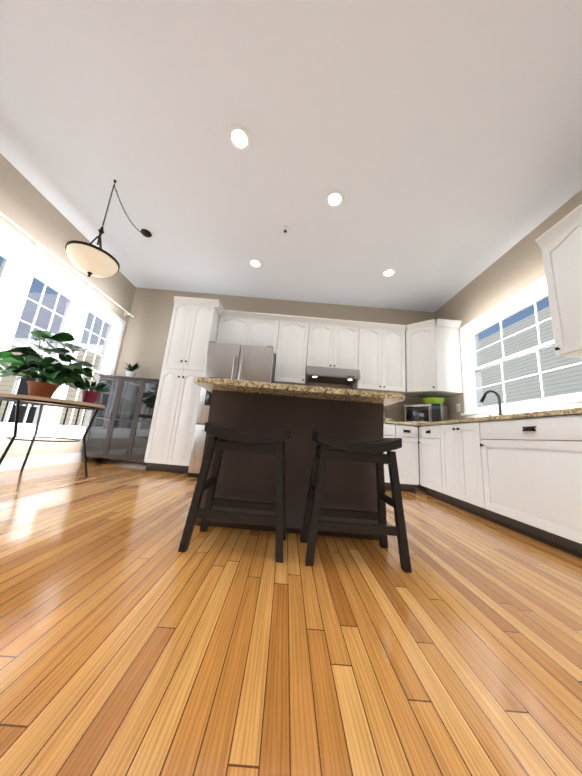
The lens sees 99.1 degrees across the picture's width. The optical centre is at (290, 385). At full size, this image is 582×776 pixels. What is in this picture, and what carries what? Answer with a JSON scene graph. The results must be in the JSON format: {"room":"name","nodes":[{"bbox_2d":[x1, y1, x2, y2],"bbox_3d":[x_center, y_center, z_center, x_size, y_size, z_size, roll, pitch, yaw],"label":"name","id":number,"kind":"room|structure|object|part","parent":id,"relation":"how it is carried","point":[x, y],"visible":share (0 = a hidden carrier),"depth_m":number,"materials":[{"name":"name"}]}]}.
{"room":"kitchen","nodes":[
{"label":"kitchen","id":0,"kind":"room"},
{"bbox_2d":[0,153,135,458],"bbox_3d":[-2.911,-0.916,1.171,0.160,2.970,6.370,5,-11,0],"label":"wall","id":1,"kind":"structure","parent":0,"point":[27,206],"depth_m":2.84,"materials":[{"name":"paint"}]},
{"bbox_2d":[0,452,96,471],"bbox_3d":[-2.971,0.817,2.566,0.016,0.130,2.625,5,-11,0],"label":"baseboard","id":2,"kind":"structure","parent":1,"relation":"attached to","point":[8,464],"depth_m":2.95,"materials":[{"name":"white wood"}]},
{"bbox_2d":[0,232,125,439],"bbox_3d":[-2.929,-0.383,2.848,0.220,1.945,2.430,5,-11,0],"label":"window","id":3,"kind":"structure","parent":1,"relation":"in","point":[18,273],"depth_m":2.98,"materials":[{"name":"white wood"}]},
{"bbox_2d":[0,212,133,316],"bbox_3d":[-2.743,-1.442,3.041,0.094,0.070,2.580,5,-11,0],"label":"curtain rod","id":4,"kind":"object","parent":1,"relation":"attached to","point":[41,245],"visible":1,"depth_m":2.87,"materials":[{"name":"white metal"}]},
{"bbox_2d":[116,287,433,486],"bbox_3d":[-0.223,-0.070,4.219,5.350,2.970,0.160,5,-11,0],"label":"wall","id":5,"kind":"structure","parent":0,"point":[146,335],"depth_m":4.38,"materials":[{"name":"paint"}]},
{"bbox_2d":[102,458,146,463],"bbox_3d":[-2.460,1.121,3.845,1.030,0.130,0.016,5,-11,0],"label":"baseboard","id":6,"kind":"structure","parent":5,"relation":"attached to","point":[106,459],"depth_m":3.83,"materials":[{"name":"black wood"}]},
{"bbox_2d":[216,314,279,359],"bbox_3d":[-0.686,-0.799,4.098,0.958,0.590,0.344,5,-11,0],"label":"upper cabinet","id":7,"kind":"object","parent":5,"relation":"attached to","point":[240,329],"depth_m":3.94,"materials":[{"name":"white wood"}]},
{"bbox_2d":[274,318,311,385],"bbox_3d":[0.015,-0.524,4.055,0.478,1.030,0.344,5,-11,0],"label":"upper cabinet","id":8,"kind":"object","parent":5,"relation":"attached to","point":[292,352],"depth_m":3.89,"materials":[{"name":"white wood"}]},
{"bbox_2d":[305,366,360,385],"bbox_3d":[0.628,-0.159,3.910,0.794,0.162,0.503,5,-11,0],"label":"range hood","id":9,"kind":"object","parent":5,"relation":"attached to","point":[328,375],"visible":0.96,"depth_m":3.72,"materials":[{"name":"silver metal"}]},
{"bbox_2d":[308,322,359,369],"bbox_3d":[0.665,-0.600,4.083,0.799,0.765,0.344,5,-11,0],"label":"upper cabinet","id":10,"kind":"object","parent":5,"relation":"attached to","point":[330,344],"depth_m":3.92,"materials":[{"name":"white wood"}]},
{"bbox_2d":[352,326,405,393],"bbox_3d":[1.424,-0.406,4.058,0.740,1.030,0.344,5,-11,0],"label":"upper cabinet","id":11,"kind":"object","parent":5,"relation":"attached to","point":[373,353],"depth_m":3.89,"materials":[{"name":"white wood"}]},
{"bbox_2d":[402,319,462,397],"bbox_3d":[2.143,-0.404,3.905,0.688,1.082,0.670,5,-11,0],"label":"upper cabinet","id":12,"kind":"object","parent":5,"relation":"attached to","point":[432,359],"visible":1,"depth_m":3.69,"materials":[{"name":"white wood"}]},
{"bbox_2d":[0,460,581,775],"bbox_3d":[-0.292,0.823,0.868,5.670,0.120,6.370,5,-11,0],"label":"floor","id":13,"kind":"structure","parent":0,"point":[134,641],"depth_m":0.73,"materials":[{"name":"brown wood"}]},
{"bbox_2d":[0,330,112,476],"bbox_3d":[-2.491,0.170,2.603,0.915,1.493,1.037,5,-11,0],"label":"table","id":14,"kind":"object","parent":13,"relation":"on","point":[41,391],"visible":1,"depth_m":2.48,"materials":[{"name":"brown wood"}]},
{"bbox_3d":[-2.318,0.066,2.893,0.518,0.312,0.517,5,-11,0],"label":"magenta pot","id":15,"kind":"part","parent":14,"relation":"part of","materials":[{"name":"ceramic"}]},
{"bbox_2d":[81,374,159,466],"bbox_3d":[-2.420,0.521,3.750,1.000,1.270,0.402,5,-11,0],"label":"cabinet","id":16,"kind":"object","parent":13,"relation":"on","point":[119,429],"visible":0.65,"depth_m":3.59,"materials":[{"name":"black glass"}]},
{"bbox_2d":[124,363,140,376],"bbox_3d":[-2.517,-0.244,3.910,0.297,0.272,0.256,5,-11,0],"label":"potted plant","id":17,"kind":"object","parent":16,"relation":"on","point":[130,372],"visible":0.94,"depth_m":3.88,"materials":[{"name":"green plant"}]},
{"bbox_2d":[144,296,223,473],"bbox_3d":[-1.505,-0.023,3.750,0.662,2.482,0.682,5,-11,0],"label":"pantry cabinet","id":18,"kind":"object","parent":13,"relation":"on","point":[194,326],"visible":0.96,"depth_m":3.45,"materials":[{"name":"white wood"}]},
{"bbox_2d":[188,341,275,477],"bbox_3d":[-0.760,0.363,3.567,0.900,1.777,0.864,5,-11,0],"label":"refrigerator","id":19,"kind":"object","parent":13,"relation":"on","point":[240,362],"visible":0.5,"depth_m":3.31,"materials":[{"name":"grey metal"}]},
{"bbox_2d":[178,422,289,562],"bbox_3d":[-0.265,0.548,1.409,0.531,0.635,0.328,5,-11,0],"label":"stool","id":20,"kind":"object","parent":13,"relation":"on","point":[230,440],"visible":1,"depth_m":1.34,"materials":[{"name":"black paint"}]},
{"bbox_2d":[195,389,385,539],"bbox_3d":[0.009,0.566,1.984,1.201,0.875,0.687,5,-11,0],"label":"kitchen island","id":21,"kind":"object","parent":13,"relation":"on","point":[301,413],"depth_m":1.65,"materials":[{"name":"brown wood"}]},
{"bbox_2d":[194,377,404,404],"bbox_3d":[0.045,0.106,1.969,1.305,0.035,0.940,5,-11,0],"label":"island countertop","id":22,"kind":"structure","parent":21,"relation":"on","point":[231,386],"depth_m":1.52,"materials":[{"name":"beige stone"}]},
{"bbox_2d":[300,431,411,572],"bbox_3d":[0.343,0.596,1.395,0.526,0.635,0.319,5,-11,0],"label":"stool","id":23,"kind":"object","parent":13,"relation":"on","point":[370,452],"visible":1,"depth_m":1.33,"materials":[{"name":"black paint"}]},
{"bbox_2d":[383,423,398,489],"bbox_3d":[1.158,0.995,3.624,0.476,0.876,0.629,5,-11,0],"label":"base cabinet","id":24,"kind":"object","parent":13,"relation":"on","point":[389,430],"depth_m":3.37,"materials":[{"name":"white wood"}]},
{"bbox_2d":[399,425,418,491],"bbox_3d":[1.548,1.028,3.625,0.308,0.876,0.629,5,-11,0],"label":"base cabinet","id":25,"kind":"object","parent":13,"relation":"on","point":[407,461],"depth_m":3.33,"materials":[{"name":"white wood"}]},
{"bbox_2d":[384,418,418,426],"bbox_3d":[1.351,0.510,3.721,0.784,0.135,0.637,5,-11,0],"label":"countertop","id":26,"kind":"structure","parent":25,"relation":"on","point":[389,420],"depth_m":3.40,"materials":[{"name":"beige stone"}]},
{"bbox_2d":[418,424,481,509],"bbox_3d":[2.039,0.959,3.086,0.629,0.876,0.505,5,-11,0],"label":"base cabinet","id":27,"kind":"object","parent":13,"relation":"on","point":[448,455],"depth_m":2.72,"materials":[{"name":"white wood"}]},
{"bbox_2d":[418,407,581,427],"bbox_3d":[2.091,0.363,2.699,0.664,0.135,2.727,5,-11,0],"label":"countertop","id":28,"kind":"structure","parent":27,"relation":"on","point":[570,411],"depth_m":1.97,"materials":[{"name":"beige stone"}]},
{"bbox_2d":[404,404,447,422],"bbox_3d":[2.019,0.444,3.726,0.376,0.301,0.500,15,-15,-41],"label":"microwave","id":29,"kind":"object","parent":28,"relation":"on","point":[420,413],"visible":0.77,"depth_m":3.60,"materials":[{"name":"silver metal"}]},
{"bbox_2d":[422,397,444,403],"bbox_3d":[2.131,0.246,3.719,0.304,0.100,0.304,5,-11,0],"label":"bowl","id":30,"kind":"object","parent":29,"relation":"on","point":[432,400],"visible":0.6,"depth_m":3.61,"materials":[{"name":"green plastic"}]},
{"bbox_2d":[479,390,502,415],"bbox_3d":[2.239,0.231,2.776,0.257,0.375,0.060,5,-11,0],"label":"faucet","id":31,"kind":"object","parent":28,"relation":"on","point":[481,401],"visible":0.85,"depth_m":2.78,"materials":[{"name":"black metal"}]},
{"bbox_2d":[474,414,581,557],"bbox_3d":[2.072,0.695,1.781,0.648,0.876,1.016,5,-11,0],"label":"base cabinet","id":32,"kind":"object","parent":13,"relation":"on","point":[523,476],"depth_m":1.79,"materials":[{"name":"white wood"}]},
{"bbox_2d":[0,0,581,311],"bbox_3d":[-0.040,-2.195,1.484,5.670,0.120,6.370,5,-11,0],"label":"ceiling","id":33,"kind":"structure","parent":0,"point":[437,144],"depth_m":1.99,"materials":[{"name":"paint"}]},
{"bbox_2d":[65,180,151,277],"bbox_3d":[-1.823,-1.484,2.648,0.404,1.093,0.924,5,-11,0],"label":"pendant lamp","id":34,"kind":"object","parent":33,"relation":"hanging from","point":[90,259],"visible":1,"depth_m":2.24,"materials":[{"name":"beige glass"}]},
{"bbox_2d":[228,124,250,151],"bbox_3d":[-0.425,-2.043,2.050,0.190,0.010,0.190,5,-11,0],"label":"recessed light","id":35,"kind":"object","parent":33,"relation":"in","point":[239,137],"visible":1,"depth_m":2.04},
{"bbox_2d":[249,259,261,267],"bbox_3d":[-0.508,-1.746,3.539,0.190,0.010,0.190,5,-11,0],"label":"recessed light","id":36,"kind":"object","parent":33,"relation":"in","point":[255,263],"visible":1,"depth_m":3.53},
{"bbox_2d":[325,190,343,207],"bbox_3d":[0.441,-1.879,2.500,0.190,0.010,0.190,5,-11,0],"label":"recessed light","id":37,"kind":"object","parent":33,"relation":"in","point":[334,198],"visible":1,"depth_m":2.49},
{"bbox_2d":[382,268,395,276],"bbox_3d":[1.381,-1.595,3.506,0.190,0.010,0.190,5,-11,0],"label":"recessed light","id":38,"kind":"object","parent":33,"relation":"in","point":[389,272],"visible":1,"depth_m":3.50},
{"bbox_2d":[434,190,581,419],"bbox_3d":[2.579,-0.457,1.181,0.160,2.970,6.370,5,-11,0],"label":"wall","id":39,"kind":"structure","parent":0,"point":[517,267],"depth_m":3.03,"materials":[{"name":"paint"}]},
{"bbox_2d":[456,403,459,411],"bbox_3d":[2.426,0.316,3.599,0.005,0.114,0.075,5,-11,0],"label":"light switch","id":40,"kind":"object","parent":39,"relation":"attached to","point":[458,407],"visible":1,"depth_m":3.59,"materials":[{"name":"white plastic"}]},
{"bbox_2d":[459,275,581,418],"bbox_3d":[2.537,-0.342,2.764,0.220,1.370,1.660,5,-11,0],"label":"window","id":41,"kind":"structure","parent":39,"relation":"in","point":[471,375],"depth_m":2.84,"materials":[{"name":"white wood"}]},
{"bbox_2d":[535,204,581,357],"bbox_3d":[2.338,-0.879,1.497,0.387,1.082,1.240,5,-11,0],"label":"upper cabinet","id":42,"kind":"object","parent":39,"relation":"attached to","point":[559,243],"visible":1,"depth_m":1.97,"materials":[{"name":"white wood"}]},
{"label":"outside","id":43,"kind":"structure","parent":0,"visible":0},
{"bbox_3d":[-3.399,4.466,4.741,70.000,0.200,70.000,5,-11,0],"label":"ground","id":44,"kind":"structure","parent":43,"visible":0},
{"bbox_2d":[0,400,85,425],"bbox_3d":[-4.429,1.675,1.842,2.370,3.930,5.650,5,-11,0],"label":"deck","id":45,"kind":"object","parent":44,"relation":"on","point":[31,412],"depth_m":4.87,"materials":[{"name":"brown wood"}]},
{"bbox_2d":[0,292,107,425],"bbox_3d":[-7.649,0.583,9.273,6.500,8.500,7.700,5,-11,0],"label":"house","id":46,"kind":"structure","parent":44,"relation":"on","point":[37,323],"depth_m":6.01,"materials":[{"name":"beige"}]},
{"bbox_2d":[479,306,581,406],"bbox_3d":[10.403,0.990,2.643,6.000,8.000,16.000,5,-11,0],"label":"house","id":47,"kind":"structure","parent":44,"relation":"on","point":[526,368],"depth_m":7.94,"materials":[{"name":"white"}]}
]}

